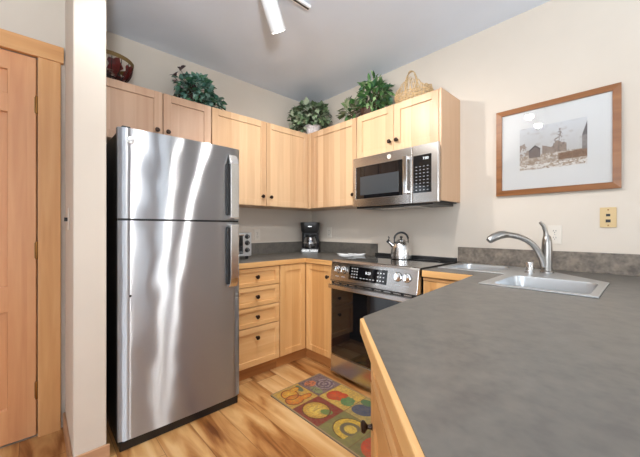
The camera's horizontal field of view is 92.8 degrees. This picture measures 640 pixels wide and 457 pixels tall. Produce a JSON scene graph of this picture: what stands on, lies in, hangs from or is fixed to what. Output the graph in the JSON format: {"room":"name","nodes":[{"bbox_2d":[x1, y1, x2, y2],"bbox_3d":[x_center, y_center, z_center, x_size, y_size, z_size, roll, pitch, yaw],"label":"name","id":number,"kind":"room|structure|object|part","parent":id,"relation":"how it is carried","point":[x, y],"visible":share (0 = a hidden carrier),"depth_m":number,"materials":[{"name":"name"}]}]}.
{"room":"kitchen","nodes":[
{"label":"kitchen","id":0,"kind":"room"},
{"bbox_2d":[0,0,64,447],"bbox_3d":[-2.841,-0.142,0.639,3.538,2.623,0.120,0,0,-43],"label":"wall","id":1,"kind":"structure","parent":0,"point":[42,20],"depth_m":1.77,"materials":[{"name":"paint"}]},
{"bbox_2d":[0,49,37,446],"bbox_3d":[-1.901,0.099,1.439,0.836,2.117,0.050,0,0,-43],"label":"door","id":2,"kind":"structure","parent":1,"relation":"in","point":[18,98],"depth_m":1.66,"materials":[{"name":"brown wood"}]},
{"bbox_2d":[0,28,63,64],"bbox_3d":[-1.899,-1.011,1.419,1.080,0.091,0.032,0,0,-43],"label":"trim","id":3,"kind":"structure","parent":1,"relation":"attached to","point":[9,40],"depth_m":1.68,"materials":[{"name":"brown wood"}]},
{"bbox_2d":[36,60,37,433],"bbox_3d":[-1.952,0.101,1.489,0.838,2.135,0.087,0,0,-43],"label":"trim","id":4,"kind":"structure","parent":1,"relation":"attached to","point":[36,60],"depth_m":1.74,"materials":[{"name":"brown wood"}]},
{"bbox_2d":[38,57,60,436],"bbox_3d":[-1.895,0.102,1.428,1.037,2.135,0.024,0,0,-43],"label":"trim","id":5,"kind":"structure","parent":1,"relation":"attached to","point":[49,72],"depth_m":1.74,"materials":[{"name":"brown wood"}]},
{"bbox_2d":[65,0,105,456],"bbox_3d":[-1.409,-0.142,1.793,0.130,2.623,0.857,0,0,-43],"label":"wall partition","id":6,"kind":"structure","parent":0,"point":[85,20],"depth_m":1.49,"materials":[{"name":"paint"}]},
{"bbox_2d":[64,208,68,229],"bbox_3d":[-1.333,-0.053,1.602,0.020,0.115,0.070,0,0,-43],"label":"light switch","id":7,"kind":"object","parent":6,"relation":"attached to","point":[65,218],"visible":1,"depth_m":1.59,"materials":[{"name":"beige plastic"}]},
{"bbox_3d":[-1.328,-0.053,1.606,0.006,0.115,0.070,0,0,-43],"label":"plate","id":8,"kind":"part","parent":7,"relation":"part of","materials":[{"name":"beige plastic"}]},
{"bbox_2d":[63,412,109,456],"bbox_3d":[-1.278,1.122,1.653,0.154,0.095,0.501,0,0,-43],"label":"baseboard","id":9,"kind":"structure","parent":6,"relation":"attached to","point":[102,451],"depth_m":1.51,"materials":[{"name":"brown wood"}]},
{"bbox_2d":[0,356,370,456],"bbox_3d":[-0.094,1.220,-0.637,6.040,0.100,6.440,0,0,-43],"label":"floor","id":10,"kind":"structure","parent":0,"point":[257,425],"depth_m":1.73,"materials":[{"name":"brown wood"}]},
{"bbox_2d":[106,125,238,451],"bbox_3d":[-1.042,0.312,2.081,0.696,1.716,0.818,0,0,-43],"label":"refrigerator","id":11,"kind":"object","parent":10,"relation":"on","point":[172,203],"visible":0.98,"depth_m":1.76,"materials":[{"name":"silver metal"}]},
{"bbox_3d":[-0.807,0.535,1.831,0.696,1.158,0.055,0,0,-43],"label":"door","id":12,"kind":"part","parent":11,"relation":"part of","materials":[{"name":"metal"}]},
{"bbox_3d":[-0.807,-0.295,1.831,0.696,0.478,0.055,0,0,-43],"label":"freezer door","id":13,"kind":"part","parent":11,"relation":"part of","materials":[{"name":"metal"}]},
{"bbox_3d":[-0.567,0.175,1.996,0.056,0.410,0.043,0,0,-43],"label":"handle","id":14,"kind":"part","parent":11,"relation":"part of","materials":[{"name":"silver metal"}]},
{"bbox_3d":[-0.567,-0.278,1.996,0.056,0.415,0.043,0,0,-43],"label":"handle","id":15,"kind":"part","parent":11,"relation":"part of","materials":[{"name":"silver metal"}]},
{"bbox_2d":[239,265,278,380],"bbox_3d":[-0.698,0.734,2.590,0.454,0.872,0.647,0,0,-43],"label":"base cabinet","id":16,"kind":"object","parent":10,"relation":"on","point":[258,286],"visible":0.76,"depth_m":2.40,"materials":[{"name":"brown wood"}]},
{"bbox_3d":[-0.504,0.915,2.386,0.439,0.299,0.020,0,0,-43],"label":"drawer","id":17,"kind":"part","parent":16,"relation":"part of","materials":[{"name":"brown wood"}]},
{"bbox_3d":[-0.504,0.684,2.386,0.439,0.149,0.020,0,0,-43],"label":"drawer","id":18,"kind":"part","parent":16,"relation":"part of","materials":[{"name":"brown wood"}]},
{"bbox_3d":[-0.504,0.528,2.386,0.439,0.149,0.020,0,0,-43],"label":"drawer","id":19,"kind":"part","parent":16,"relation":"part of","materials":[{"name":"brown wood"}]},
{"bbox_3d":[-0.504,0.375,2.386,0.439,0.143,0.020,0,0,-43],"label":"drawer","id":20,"kind":"part","parent":16,"relation":"part of","materials":[{"name":"brown wood"}]},
{"bbox_2d":[276,262,331,367],"bbox_3d":[-0.101,0.734,2.941,0.894,0.872,0.952,0,0,-43],"label":"base cabinet","id":21,"kind":"object","parent":10,"relation":"on","point":[304,320],"visible":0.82,"depth_m":2.63,"materials":[{"name":"brown wood"}]},
{"bbox_3d":[-0.237,0.684,2.636,0.271,0.761,0.020,0,0,-43],"label":"door","id":22,"kind":"part","parent":21,"relation":"part of","materials":[{"name":"brown wood"}]},
{"bbox_2d":[239,251,371,268],"bbox_3d":[-0.267,0.277,2.788,1.364,0.042,0.965,0,0,-43],"label":"countertop","id":23,"kind":"structure","parent":21,"relation":"on","point":[324,258],"depth_m":2.64,"materials":[{"name":"stone"}]},
{"bbox_2d":[239,232,250,258],"bbox_3d":[-0.799,0.142,2.592,0.340,0.228,0.326,0,0,-43],"label":"toaster oven","id":24,"kind":"object","parent":23,"relation":"on","point":[244,237],"visible":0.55,"depth_m":2.57,"materials":[{"name":"silver metal"}]},
{"bbox_3d":[-0.737,0.133,2.471,0.245,0.157,0.008,0,0,-43],"label":"door","id":25,"kind":"part","parent":24,"relation":"part of","materials":[{"name":"black glass"}]},
{"bbox_2d":[300,222,319,252],"bbox_3d":[-0.107,0.087,3.360,0.209,0.329,0.229,0,0,1],"label":"coffee maker","id":26,"kind":"object","parent":23,"relation":"on","point":[310,230],"visible":1,"depth_m":3.27,"materials":[{"name":"black plastic"}]},
{"bbox_3d":[-0.109,0.234,3.252,0.175,0.031,0.006,0,0,1],"label":"plate","id":27,"kind":"part","parent":26,"relation":"part of","materials":[{"name":"silver metal"}]},
{"bbox_3d":[-0.107,0.118,3.430,0.190,0.187,0.090,0,0,1],"label":"water tank","id":28,"kind":"part","parent":26,"relation":"part of","materials":[{"name":"black plastic"}]},
{"bbox_2d":[337,253,365,256],"bbox_3d":[0.286,0.238,2.773,0.264,0.034,0.094,0,0,-7],"label":"spoon rest","id":29,"kind":"object","parent":23,"relation":"on","point":[339,254],"visible":0.97,"depth_m":2.74,"materials":[{"name":"white ceramic"}]},
{"bbox_3d":[0.241,0.238,2.763,0.175,0.034,0.091,0,0,2],"label":"dish","id":30,"kind":"part","parent":29,"relation":"part of","materials":[{"name":"white ceramic"}]},
{"bbox_3d":[0.337,0.238,2.776,0.165,0.034,0.086,0,0,6],"label":"dish","id":31,"kind":"part","parent":29,"relation":"part of","materials":[{"name":"white ceramic"}]},
{"bbox_3d":[-0.005,0.684,2.608,0.020,0.761,0.329,0,0,-43],"label":"door","id":32,"kind":"part","parent":21,"relation":"part of","materials":[{"name":"brown wood"}]},
{"bbox_2d":[271,373,370,456],"bbox_3d":[0.153,1.166,1.946,0.475,0.008,0.960,0,0,-43],"label":"kitchen rug","id":33,"kind":"object","parent":10,"relation":"on","point":[336,410],"visible":0.78,"depth_m":1.98,"materials":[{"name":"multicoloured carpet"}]},
{"bbox_2d":[360,365,403,456],"bbox_3d":[0.409,0.734,0.476,1.375,0.871,0.936,0,0,-43],"label":"base cabinet","id":34,"kind":"object","parent":10,"relation":"on","point":[384,441],"visible":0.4,"depth_m":0.70,"materials":[{"name":"brown wood"}]},
{"bbox_3d":[0.124,0.533,0.820,0.032,0.033,0.033,0,0,2],"label":"knob","id":35,"kind":"part","parent":34,"relation":"part of","materials":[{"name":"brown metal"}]},
{"bbox_3d":[0.143,0.744,0.586,0.020,0.641,0.520,0,0,2],"label":"door","id":36,"kind":"part","parent":34,"relation":"part of","materials":[{"name":"brown wood"}]},
{"bbox_2d":[328,253,456,389],"bbox_3d":[0.564,0.696,2.376,0.670,0.948,0.762,0,0,-43],"label":"range","id":37,"kind":"object","parent":10,"relation":"on","point":[360,287],"visible":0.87,"depth_m":2.24,"materials":[{"name":"silver metal"}]},
{"bbox_3d":[0.173,0.315,2.345,0.040,0.056,0.056,0,0,-43],"label":"control knob","id":38,"kind":"part","parent":37,"relation":"part of","materials":[{"name":"silver metal"}]},
{"bbox_3d":[0.361,1.068,2.186,0.050,0.140,0.754,0,0,-43],"label":"storage drawer","id":39,"kind":"part","parent":37,"relation":"part of","materials":[{"name":"silver metal"}]},
{"bbox_3d":[0.364,0.328,2.188,0.067,0.169,0.762,0,0,-43],"label":"control panel","id":40,"kind":"part","parent":37,"relation":"part of","materials":[{"name":"silver metal"}]},
{"bbox_3d":[0.501,0.315,1.995,0.040,0.056,0.056,0,0,-43],"label":"control knob","id":41,"kind":"part","parent":37,"relation":"part of","materials":[{"name":"silver metal"}]},
{"bbox_2d":[386,232,411,259],"bbox_3d":[0.662,0.133,2.506,0.174,0.224,0.177,0,0,-43],"label":"kettle","id":42,"kind":"object","parent":37,"relation":"on","point":[401,249],"visible":1,"depth_m":2.45,"materials":[{"name":"silver metal"}]},
{"bbox_3d":[0.668,0.070,2.505,0.092,0.100,0.095,0,0,-43],"label":"handle","id":43,"kind":"part","parent":42,"relation":"part of","materials":[{"name":"black plastic"}]},
{"bbox_2d":[342,255,456,268],"bbox_3d":[0.574,0.250,2.385,0.550,0.009,0.762,0,0,-43],"label":"cooktop","id":44,"kind":"object","parent":37,"relation":"in","point":[417,262],"depth_m":2.30,"materials":[{"name":"grey glass"}]},
{"bbox_3d":[0.547,0.315,1.946,0.040,0.056,0.056,0,0,-43],"label":"control knob","id":45,"kind":"part","parent":37,"relation":"part of","materials":[{"name":"silver metal"}]},
{"bbox_3d":[0.785,0.246,2.596,0.046,0.048,0.743,0,0,-43],"label":"vent trim","id":46,"kind":"part","parent":37,"relation":"part of","materials":[{"name":"black plastic"}]},
{"bbox_2d":[423,277,456,293],"bbox_3d":[1.157,0.734,1.471,1.070,0.871,1.362,0,0,-43],"label":"base cabinet","id":47,"kind":"object","parent":10,"relation":"on","point":[429,284],"visible":0.13,"depth_m":1.88,"materials":[{"name":"brown wood"}]},
{"bbox_3d":[0.770,0.695,1.811,0.020,0.738,0.325,0,0,-43],"label":"door","id":48,"kind":"part","parent":47,"relation":"part of","materials":[{"name":"brown wood"}]},
{"bbox_3d":[0.767,0.315,1.815,0.017,0.014,0.318,0,0,-43],"label":"rail","id":49,"kind":"part","parent":47,"relation":"part of","materials":[{"name":"brown wood"}]},
{"bbox_2d":[360,263,639,456],"bbox_3d":[0.701,0.277,0.937,2.484,0.043,1.508,0,0,-43],"label":"countertop","id":50,"kind":"structure","parent":47,"relation":"on","point":[465,367],"depth_m":0.56,"materials":[{"name":"stone"}]},
{"bbox_2d":[486,221,553,272],"bbox_3d":[1.142,0.103,1.736,0.395,0.294,0.067,0,0,-6],"label":"faucet","id":51,"kind":"object","parent":50,"relation":"on","point":[544,255],"visible":1,"depth_m":1.73,"materials":[{"name":"silver metal"}]},
{"bbox_3d":[1.178,0.117,1.742,0.247,0.203,0.034,0,0,-5],"label":"spout","id":52,"kind":"part","parent":51,"relation":"part of","materials":[{"name":"silver metal"}]},
{"bbox_3d":[1.288,0.023,1.752,0.061,0.134,0.037,0,0,2],"label":"lever","id":53,"kind":"part","parent":51,"relation":"part of","materials":[{"name":"silver metal"}]},
{"bbox_2d":[438,262,608,297],"bbox_3d":[1.047,0.348,1.697,0.826,0.196,0.820,0,0,-43],"label":"sink","id":54,"kind":"object","parent":50,"relation":"in","point":[512,277],"visible":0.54,"depth_m":1.56,"materials":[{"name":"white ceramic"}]},
{"bbox_3d":[1.042,0.348,1.996,0.294,0.195,0.299,0,0,-43],"label":"bowl","id":55,"kind":"part","parent":54,"relation":"part of","materials":[{"name":"silver metal"}]},
{"bbox_2d":[524,262,534,272],"bbox_3d":[1.195,0.219,1.738,0.048,0.062,0.048,0,0,-43],"label":"soap dispenser","id":56,"kind":"object","parent":54,"relation":"on","point":[529,266],"visible":1,"depth_m":1.72,"materials":[{"name":"silver metal"}]},
{"bbox_3d":[1.039,0.348,1.403,0.359,0.195,0.339,0,0,-43],"label":"bowl","id":57,"kind":"part","parent":54,"relation":"part of","materials":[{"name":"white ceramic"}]},
{"bbox_2d":[106,31,311,242],"bbox_3d":[-0.921,-0.142,2.920,2.380,2.623,0.120,0,0,-43],"label":"wall","id":58,"kind":"structure","parent":0,"point":[153,67],"depth_m":2.97,"materials":[{"name":"paint"}]},
{"bbox_2d":[106,77,210,143],"bbox_3d":[-1.254,-0.794,2.294,0.778,0.397,0.338,0,0,-43],"label":"upper cabinet","id":59,"kind":"object","parent":58,"relation":"attached to","point":[132,106],"visible":0.66,"depth_m":2.17,"materials":[{"name":"brown wood"}]},
{"bbox_2d":[106,49,133,82],"bbox_3d":[-1.444,-1.070,2.074,0.304,0.160,0.304,0,0,-43],"label":"wire bowl","id":60,"kind":"object","parent":59,"relation":"on","point":[114,68],"visible":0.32,"depth_m":2.01,"materials":[{"name":"red metal"}]},
{"bbox_3d":[-1.344,-1.072,2.000,0.096,0.103,0.047,0,0,-43],"label":"panel","id":61,"kind":"part","parent":60,"relation":"part of","materials":[{"name":"red ceramic"}]},
{"bbox_3d":[-1.320,-1.072,2.089,0.062,0.103,0.085,0,0,-43],"label":"panel","id":62,"kind":"part","parent":60,"relation":"part of","materials":[{"name":"red ceramic"}]},
{"bbox_3d":[-1.298,-0.794,2.078,0.406,0.389,0.020,0,0,-43],"label":"door","id":63,"kind":"part","parent":59,"relation":"part of","materials":[{"name":"brown wood"}]},
{"bbox_3d":[-1.016,-0.794,2.344,0.355,0.389,0.020,0,0,-43],"label":"door","id":64,"kind":"part","parent":59,"relation":"part of","materials":[{"name":"brown wood"}]},
{"bbox_2d":[170,65,227,110],"bbox_3d":[-0.991,-1.137,2.510,0.470,0.308,0.320,0,0,-43],"label":"ivy","id":65,"kind":"object","parent":59,"relation":"on","point":[195,94],"visible":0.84,"depth_m":2.44,"materials":[{"name":"plant"}]},
{"bbox_2d":[254,229,259,240],"bbox_3d":[-0.638,0.060,3.098,0.070,0.115,0.008,0,0,-43],"label":"wall outlet","id":66,"kind":"object","parent":58,"relation":"attached to","point":[256,231],"visible":1,"depth_m":3.09,"materials":[{"name":"beige plastic"}]},
{"bbox_2d":[211,107,322,210],"bbox_3d":[-0.476,-0.601,3.023,1.349,0.782,0.338,0,0,-43],"label":"upper cabinet","id":67,"kind":"object","parent":58,"relation":"attached to","point":[273,159],"visible":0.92,"depth_m":2.83,"materials":[{"name":"brown wood"}]},
{"bbox_3d":[-0.691,-0.601,2.648,0.515,0.775,0.020,0,0,-43],"label":"door","id":68,"kind":"part","parent":67,"relation":"part of","materials":[{"name":"brown wood"}]},
{"bbox_3d":[-0.314,-0.601,3.001,0.508,0.775,0.020,0,0,-43],"label":"door","id":69,"kind":"part","parent":67,"relation":"part of","materials":[{"name":"brown wood"}]},
{"bbox_2d":[287,97,331,133],"bbox_3d":[-0.110,-1.177,3.241,0.487,0.389,0.478,0,0,-43],"label":"ivy","id":70,"kind":"object","parent":67,"relation":"on","point":[300,120],"visible":0.98,"depth_m":3.17,"materials":[{"name":"green plant"}]},
{"bbox_2d":[304,124,320,133],"bbox_3d":[-0.079,-1.046,3.272,0.180,0.108,0.180,0,0,-43],"label":"pot","id":71,"kind":"object","parent":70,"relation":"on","point":[310,128],"depth_m":3.20,"materials":[{"name":"white ceramic"}]},
{"bbox_2d":[251,241,377,255],"bbox_3d":[-0.270,0.198,2.792,1.364,0.115,0.956,0,0,-43],"label":"backsplash","id":72,"kind":"structure","parent":58,"relation":"attached to","point":[268,247],"depth_m":3.20,"materials":[{"name":"stone"}]},
{"bbox_2d":[106,0,550,102],"bbox_3d":[-0.094,-1.503,-0.637,6.040,0.100,6.440,0,0,-43],"label":"ceiling","id":73,"kind":"structure","parent":0,"point":[323,51],"depth_m":2.26,"materials":[{"name":"paint"}]},
{"bbox_2d":[261,0,285,33],"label":"track light","id":74,"kind":"object","parent":73,"relation":"attached to","point":[271,8],"depth_m":1.80,"materials":[{"name":"white metal"}]},
{"bbox_2d":[291,0,310,10],"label":"track light","id":75,"kind":"object","parent":73,"relation":"attached to","point":[302,3],"depth_m":1.94,"materials":[{"name":"white metal"}]},
{"bbox_3d":[-0.513,-1.443,1.575,1.215,0.020,0.036,0,0,-43],"label":"rail","id":76,"kind":"part","parent":75,"relation":"part of","materials":[{"name":"white metal"}]},
{"bbox_2d":[312,0,639,262],"bbox_3d":[2.065,-0.142,1.388,0.120,2.623,6.200,0,0,-43],"label":"wall","id":77,"kind":"structure","parent":0,"point":[553,49],"depth_m":2.08,"materials":[{"name":"paint"}]},
{"bbox_2d":[327,227,331,237],"bbox_3d":[0.102,0.040,3.387,0.008,0.115,0.070,0,0,-43],"label":"wall outlet","id":78,"kind":"object","parent":77,"relation":"attached to","point":[329,229],"visible":1,"depth_m":3.38,"materials":[{"name":"beige plastic"}]},
{"bbox_2d":[308,117,356,209],"bbox_3d":[0.198,-0.601,3.034,0.350,0.782,0.669,0,0,-43],"label":"upper cabinet","id":79,"kind":"object","parent":77,"relation":"attached to","point":[332,150],"visible":0.8,"depth_m":2.92,"materials":[{"name":"brown wood"}]},
{"bbox_2d":[336,71,394,120],"bbox_3d":[0.401,-1.193,2.804,0.344,0.442,0.624,0,0,-43],"label":"potted plant","id":80,"kind":"object","parent":79,"relation":"on","point":[360,104],"visible":0.89,"depth_m":2.70,"materials":[{"name":"green plant"}]},
{"bbox_3d":[0.453,-1.040,2.770,0.180,0.095,0.180,0,0,-43],"label":"pot","id":81,"kind":"part","parent":80,"relation":"part of","materials":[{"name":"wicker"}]},
{"bbox_2d":[357,87,459,202],"bbox_3d":[0.691,-0.597,2.509,0.350,0.790,0.768,0,0,-43],"label":"upper cabinet","id":82,"kind":"object","parent":77,"relation":"attached to","point":[433,116],"visible":0.81,"depth_m":2.29,"materials":[{"name":"brown wood"}]},
{"bbox_3d":[0.461,-0.800,2.560,0.020,0.377,0.375,0,0,-43],"label":"door","id":83,"kind":"part","parent":82,"relation":"part of","materials":[{"name":"brown wood"}]},
{"bbox_2d":[353,141,456,209],"bbox_3d":[0.672,-0.387,2.483,0.406,0.434,0.766,0,0,-43],"label":"microwave","id":84,"kind":"object","parent":82,"relation":"attached to","point":[406,178],"visible":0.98,"depth_m":2.32,"materials":[{"name":"silver metal"}]},
{"bbox_3d":[0.475,-0.390,2.466,0.020,0.280,0.463,0,0,-43],"label":"door glass","id":85,"kind":"part","parent":84,"relation":"part of","materials":[{"name":"black glass"}]},
{"bbox_3d":[0.491,-0.396,2.452,0.030,0.416,0.564,0,0,-43],"label":"door","id":86,"kind":"part","parent":84,"relation":"part of","materials":[{"name":"silver metal"}]},
{"bbox_3d":[0.635,-0.401,2.252,0.037,0.282,0.033,0,0,-43],"label":"handle","id":87,"kind":"part","parent":84,"relation":"part of","materials":[{"name":"silver metal"}]},
{"bbox_3d":[0.754,-0.396,2.171,0.030,0.416,0.199,0,0,-43],"label":"control panel","id":88,"kind":"part","parent":84,"relation":"part of","materials":[{"name":"silver metal"}]},
{"bbox_2d":[394,70,433,103],"bbox_3d":[0.751,-1.136,2.453,0.230,0.290,0.326,0,0,-43],"label":"wicker basket","id":89,"kind":"object","parent":82,"relation":"on","point":[417,90],"visible":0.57,"depth_m":2.37,"materials":[{"name":"beige wicker"}]},
{"bbox_3d":[0.738,-1.177,2.467,0.032,0.210,0.110,0,0,-43],"label":"handle","id":90,"kind":"part","parent":89,"relation":"part of","materials":[{"name":"beige wicker"}]},
{"bbox_3d":[0.718,-0.800,2.286,0.020,0.377,0.366,0,0,-43],"label":"door","id":91,"kind":"part","parent":82,"relation":"part of","materials":[{"name":"brown wood"}]},
{"bbox_3d":[0.960,-0.597,2.246,0.318,0.790,0.018,0,0,-43],"label":"panel","id":92,"kind":"part","parent":82,"relation":"part of","materials":[{"name":"brown wood"}]},
{"bbox_2d":[458,247,639,276],"bbox_3d":[1.591,0.197,1.789,0.020,0.118,1.533,0,0,-43],"label":"backsplash","id":93,"kind":"structure","parent":77,"relation":"attached to","point":[590,262],"depth_m":1.86,"materials":[{"name":"stone"}]},
{"bbox_2d":[548,225,561,243],"bbox_3d":[1.479,0.035,1.919,0.008,0.115,0.070,0,0,-43],"label":"wall outlet","id":94,"kind":"object","parent":77,"relation":"attached to","point":[555,231],"visible":0.91,"depth_m":1.91,"materials":[{"name":"beige plastic"}]},
{"bbox_2d":[551,235,557,239],"bbox_3d":[1.477,0.056,1.918,0.003,0.030,0.034,0,0,-43],"label":"receptacle","id":95,"kind":"object","parent":94,"relation":"attached to","point":[554,237],"depth_m":1.92,"materials":[{"name":"beige plastic"}]},
{"bbox_2d":[551,229,557,233],"bbox_3d":[1.477,0.014,1.918,0.003,0.030,0.034,0,0,-43],"label":"receptacle","id":96,"kind":"object","parent":94,"relation":"attached to","point":[553,231],"depth_m":1.92,"materials":[{"name":"beige plastic"}]},
{"bbox_2d":[496,82,621,196],"bbox_3d":[1.461,-0.522,1.921,0.024,0.587,0.628,0,0,-43],"label":"framed picture","id":97,"kind":"object","parent":77,"relation":"attached to","point":[573,142],"visible":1,"depth_m":1.88,"materials":[{"name":"brown wood"}]},
{"bbox_2d":[520,116,586,170],"bbox_3d":[1.461,-0.527,1.923,0.001,0.278,0.343,0,0,-43],"label":"photograph","id":98,"kind":"object","parent":97,"relation":"attached to","point":[563,143],"depth_m":1.91},
{"bbox_2d":[600,207,616,226],"bbox_3d":[1.647,-0.066,1.740,0.008,0.115,0.070,0,0,-43],"label":"phone jack plate","id":99,"kind":"object","parent":77,"relation":"attached to","point":[608,215],"visible":1,"depth_m":1.74,"materials":[{"name":"beige plastic"}]}
]}

